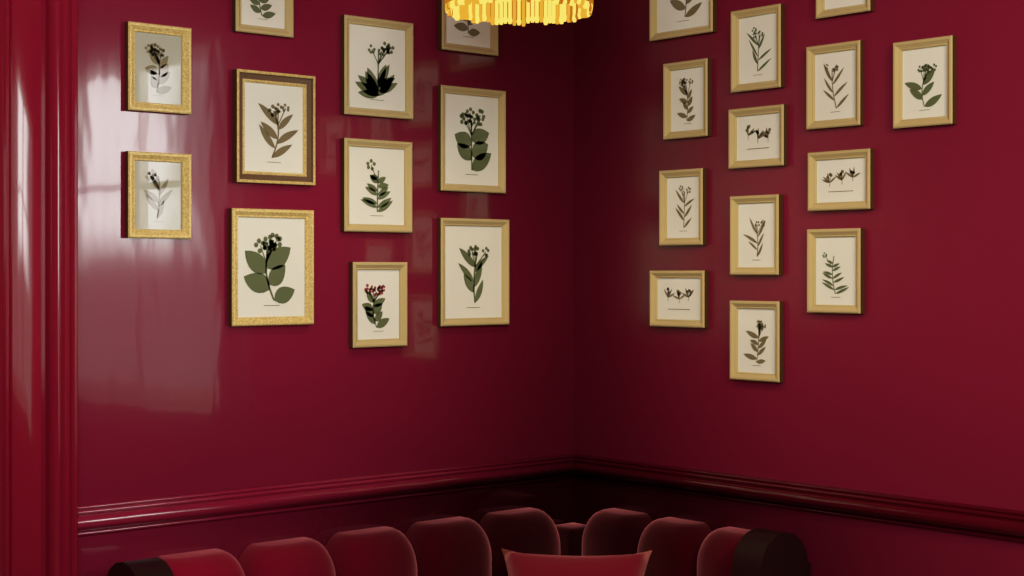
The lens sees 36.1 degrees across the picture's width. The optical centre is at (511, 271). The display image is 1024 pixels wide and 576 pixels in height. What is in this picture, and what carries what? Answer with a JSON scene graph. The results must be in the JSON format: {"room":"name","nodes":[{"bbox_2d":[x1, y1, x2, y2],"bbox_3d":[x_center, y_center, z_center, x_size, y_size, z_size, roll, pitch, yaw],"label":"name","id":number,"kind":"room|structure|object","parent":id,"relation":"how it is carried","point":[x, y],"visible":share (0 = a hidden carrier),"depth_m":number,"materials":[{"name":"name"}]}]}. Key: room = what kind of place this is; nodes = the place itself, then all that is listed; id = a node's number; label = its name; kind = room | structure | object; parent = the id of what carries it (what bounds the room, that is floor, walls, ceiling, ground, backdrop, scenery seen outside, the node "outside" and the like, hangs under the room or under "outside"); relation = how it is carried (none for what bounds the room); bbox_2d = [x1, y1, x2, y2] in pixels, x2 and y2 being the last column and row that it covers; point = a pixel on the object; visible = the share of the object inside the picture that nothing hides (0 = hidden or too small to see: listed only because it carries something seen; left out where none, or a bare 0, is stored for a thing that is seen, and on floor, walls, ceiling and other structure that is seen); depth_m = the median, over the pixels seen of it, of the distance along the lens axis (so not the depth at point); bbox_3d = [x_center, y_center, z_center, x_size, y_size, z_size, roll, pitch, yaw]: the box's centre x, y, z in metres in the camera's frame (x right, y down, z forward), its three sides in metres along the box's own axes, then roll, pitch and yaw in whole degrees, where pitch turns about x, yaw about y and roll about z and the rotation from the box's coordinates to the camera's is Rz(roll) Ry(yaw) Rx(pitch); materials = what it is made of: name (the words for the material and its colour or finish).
{"room":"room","nodes":[
{"label":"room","id":0,"kind":"room"},
{"bbox_2d":[78,0,572,575],"bbox_3d":[-1.597,0.050,3.344,4.900,2.900,0.150,0,0,-41],"label":"wall","id":1,"kind":"structure","parent":0,"point":[174,398],"depth_m":4.17,"materials":[{"name":"red paint"}]},
{"bbox_2d":[0,0,77,575],"bbox_3d":[-1.511,0.207,3.293,1.270,2.585,0.040,0,0,-41],"label":"trim","id":2,"kind":"structure","parent":1,"relation":"attached to","point":[39,38],"depth_m":3.65,"materials":[{"name":"red paint"}]},
{"bbox_2d":[125,21,190,114],"bbox_3d":[-0.868,-0.500,3.861,0.172,0.214,0.020,0,0,-41],"label":"framed botanical print","id":3,"kind":"object","parent":1,"relation":"attached to","point":[157,57],"visible":1,"depth_m":3.86,"materials":[{"name":"brown"}]},
{"bbox_2d":[125,151,190,238],"bbox_3d":[-0.868,-0.188,3.861,0.172,0.211,0.020,0,0,-41],"label":"framed botanical print","id":4,"kind":"object","parent":1,"relation":"attached to","point":[157,185],"visible":1,"depth_m":3.86,"materials":[{"name":"brown"}]},
{"bbox_2d":[232,0,293,37],"bbox_3d":[-0.642,-0.719,4.058,0.174,0.212,0.020,0,0,-41],"label":"framed botanical print","id":5,"kind":"object","parent":1,"relation":"attached to","point":[275,18],"visible":1,"depth_m":4.06,"materials":[{"name":"brown"}]},
{"bbox_2d":[228,208,313,325],"bbox_3d":[-0.622,-0.012,4.075,0.249,0.300,0.020,0,0,-41],"label":"framed botanical print","id":6,"kind":"object","parent":1,"relation":"attached to","point":[271,251],"visible":1,"depth_m":4.07,"materials":[{"name":"brown"}]},
{"bbox_2d":[232,69,314,185],"bbox_3d":[-0.616,-0.373,4.078,0.238,0.287,0.024,0,0,-41],"label":"framed botanical print","id":7,"kind":"object","parent":1,"relation":"attached to","point":[273,114],"visible":1,"depth_m":4.08,"materials":[{"name":"brown"}]},
{"bbox_2d":[78,454,572,535],"bbox_3d":[-0.418,0.592,4.248,1.633,0.073,0.033,0,0,-41],"label":"trim","id":8,"kind":"structure","parent":1,"relation":"attached to","point":[116,516],"depth_m":4.14,"materials":[{"name":"red paint"}]},
{"bbox_2d":[341,138,411,232],"bbox_3d":[-0.368,-0.235,4.296,0.229,0.251,0.020,0,0,-41],"label":"framed botanical print","id":9,"kind":"object","parent":1,"relation":"attached to","point":[376,175],"visible":1,"depth_m":4.30,"materials":[{"name":"brown paper"}]},
{"bbox_2d":[341,15,412,119],"bbox_3d":[-0.367,-0.558,4.297,0.233,0.267,0.020,0,0,-41],"label":"framed botanical print","id":10,"kind":"object","parent":1,"relation":"attached to","point":[376,54],"visible":1,"depth_m":4.30,"materials":[{"name":"brown"}]},
{"bbox_2d":[349,262,406,347],"bbox_3d":[-0.364,0.089,4.299,0.184,0.232,0.020,0,0,-41],"label":"framed botanical print","id":11,"kind":"object","parent":1,"relation":"attached to","point":[377,290],"visible":1,"depth_m":4.30,"materials":[{"name":"brown paper"}]},
{"bbox_2d":[438,0,497,56],"bbox_3d":[-0.124,-0.760,4.508,0.210,0.262,0.020,0,0,-41],"label":"framed botanical print","id":12,"kind":"object","parent":1,"relation":"attached to","point":[462,36],"visible":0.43,"depth_m":4.50,"materials":[{"name":"brown"}]},
{"bbox_2d":[437,85,505,193],"bbox_3d":[-0.114,-0.379,4.517,0.242,0.298,0.020,0,0,-41],"label":"framed botanical print","id":13,"kind":"object","parent":1,"relation":"attached to","point":[471,122],"visible":1,"depth_m":4.51,"materials":[{"name":"brown"}]},
{"bbox_2d":[437,218,508,325],"bbox_3d":[-0.109,0.000,4.521,0.256,0.306,0.020,0,0,-41],"label":"framed botanical print","id":14,"kind":"object","parent":1,"relation":"attached to","point":[472,254],"visible":1,"depth_m":4.52,"materials":[{"name":"brown"}]},
{"bbox_2d":[573,0,1023,575],"bbox_3d":[1.999,0.050,2.827,0.150,2.900,5.350,0,0,-41],"label":"wall","id":15,"kind":"structure","parent":0,"point":[920,393],"depth_m":4.08,"materials":[{"name":"red paint"}]},
{"bbox_2d":[650,271,708,327],"bbox_3d":[0.471,0.076,4.450,0.020,0.160,0.211,0,0,-41],"label":"framed botanical print","id":16,"kind":"object","parent":15,"relation":"attached to","point":[677,298],"visible":1,"depth_m":4.45,"materials":[{"name":"brown"}]},
{"bbox_2d":[659,168,706,245],"bbox_3d":[0.482,-0.182,4.439,0.020,0.214,0.167,0,0,-41],"label":"framed botanical print","id":17,"kind":"object","parent":15,"relation":"attached to","point":[682,193],"visible":1,"depth_m":4.44,"materials":[{"name":"brown paper"}]},
{"bbox_2d":[649,0,716,41],"bbox_3d":[0.481,-0.791,4.439,0.020,0.252,0.242,0,0,-41],"label":"framed botanical print","id":18,"kind":"object","parent":15,"relation":"attached to","point":[668,19],"visible":1,"depth_m":4.45,"materials":[{"name":"brown"}]},
{"bbox_2d":[663,58,711,139],"bbox_3d":[0.493,-0.486,4.426,0.020,0.216,0.168,0,0,-41],"label":"framed botanical print","id":19,"kind":"object","parent":15,"relation":"attached to","point":[687,85],"visible":1,"depth_m":4.42,"materials":[{"name":"brown"}]},
{"bbox_2d":[730,194,782,274],"bbox_3d":[0.657,-0.099,4.236,0.020,0.214,0.170,0,0,-41],"label":"framed botanical print","id":20,"kind":"object","parent":15,"relation":"attached to","point":[756,221],"visible":1,"depth_m":4.23,"materials":[{"name":"brown paper"}]},
{"bbox_2d":[730,300,783,382],"bbox_3d":[0.658,0.186,4.236,0.020,0.215,0.174,0,0,-41],"label":"framed botanical print","id":21,"kind":"object","parent":15,"relation":"attached to","point":[756,327],"visible":1,"depth_m":4.24,"materials":[{"name":"brown paper"}]},
{"bbox_2d":[731,4,784,92],"bbox_3d":[0.661,-0.601,4.233,0.020,0.221,0.174,0,0,-41],"label":"framed botanical print","id":22,"kind":"object","parent":15,"relation":"attached to","point":[758,33],"visible":1,"depth_m":4.23,"materials":[{"name":"brown"}]},
{"bbox_2d":[728,104,787,168],"bbox_3d":[0.661,-0.363,4.232,0.020,0.162,0.192,0,0,-41],"label":"framed botanical print","id":23,"kind":"object","parent":15,"relation":"attached to","point":[757,136],"visible":1,"depth_m":4.23,"materials":[{"name":"brown"}]},
{"bbox_2d":[573,454,1023,542],"bbox_3d":[1.881,0.592,2.823,0.033,0.073,5.200,0,0,-41],"label":"trim","id":24,"kind":"structure","parent":15,"relation":"attached to","point":[946,516],"depth_m":4.08,"materials":[{"name":"red paint"}]},
{"bbox_2d":[806,40,863,129],"bbox_3d":[0.830,-0.479,4.038,0.020,0.215,0.171,0,0,-41],"label":"framed botanical print","id":25,"kind":"object","parent":15,"relation":"attached to","point":[834,72],"visible":1,"depth_m":4.04,"materials":[{"name":"brown"}]},
{"bbox_2d":[807,228,864,313],"bbox_3d":[0.831,-0.003,4.037,0.020,0.216,0.170,0,0,-41],"label":"framed botanical print","id":26,"kind":"object","parent":15,"relation":"attached to","point":[835,257],"visible":1,"depth_m":4.04,"materials":[{"name":"brown paper"}]},
{"bbox_2d":[808,148,873,210],"bbox_3d":[0.841,-0.235,4.025,0.020,0.152,0.197,0,0,-41],"label":"framed botanical print","id":27,"kind":"object","parent":15,"relation":"attached to","point":[843,179],"visible":1,"depth_m":4.02,"materials":[{"name":"brown"}]},
{"bbox_2d":[816,0,873,19],"bbox_3d":[0.850,-0.771,4.015,0.020,0.229,0.171,0,0,-41],"label":"framed botanical print","id":28,"kind":"object","parent":15,"relation":"attached to","point":[825,9],"visible":1,"depth_m":4.02,"materials":[{"name":"brown"}]},
{"bbox_2d":[893,35,955,128],"bbox_3d":[1.006,-0.462,3.835,0.020,0.212,0.170,0,0,-41],"label":"framed botanical print","id":29,"kind":"object","parent":15,"relation":"attached to","point":[924,70],"visible":1,"depth_m":3.83,"materials":[{"name":"brown"}]},
{"bbox_3d":[0.158,-1.450,1.325,4.600,0.100,5.200,0,0,-41],"label":"ceiling","id":30,"kind":"structure","parent":0,"visible":0},
{"bbox_2d":[445,0,592,25],"bbox_3d":[0.017,-1.002,3.700,0.350,0.795,0.350,0,0,-41],"label":"pendant lamp","id":31,"kind":"object","parent":30,"relation":"hanging from","point":[496,12],"visible":1,"depth_m":3.84,"materials":[{"name":"gold fabric"}]},
{"bbox_3d":[0.158,1.550,1.325,4.600,0.100,5.200,0,0,-41],"label":"floor","id":32,"kind":"structure","parent":0,"visible":0},
{"bbox_2d":[107,507,810,575],"bbox_3d":[-0.102,1.085,3.940,1.554,0.830,0.906,0,0,-41],"label":"banquette","id":33,"kind":"object","parent":32,"relation":"on","point":[452,546],"visible":0.98,"depth_m":4.30,"materials":[{"name":"red fabric"}]},
{"bbox_2d":[501,548,651,575],"bbox_3d":[0.168,0.899,4.194,0.420,0.259,0.331,0,0,4],"label":"throw pillow","id":34,"kind":"object","parent":33,"relation":"on","point":[518,564],"visible":1,"depth_m":4.26,"materials":[{"name":"red fabric"}]}
]}

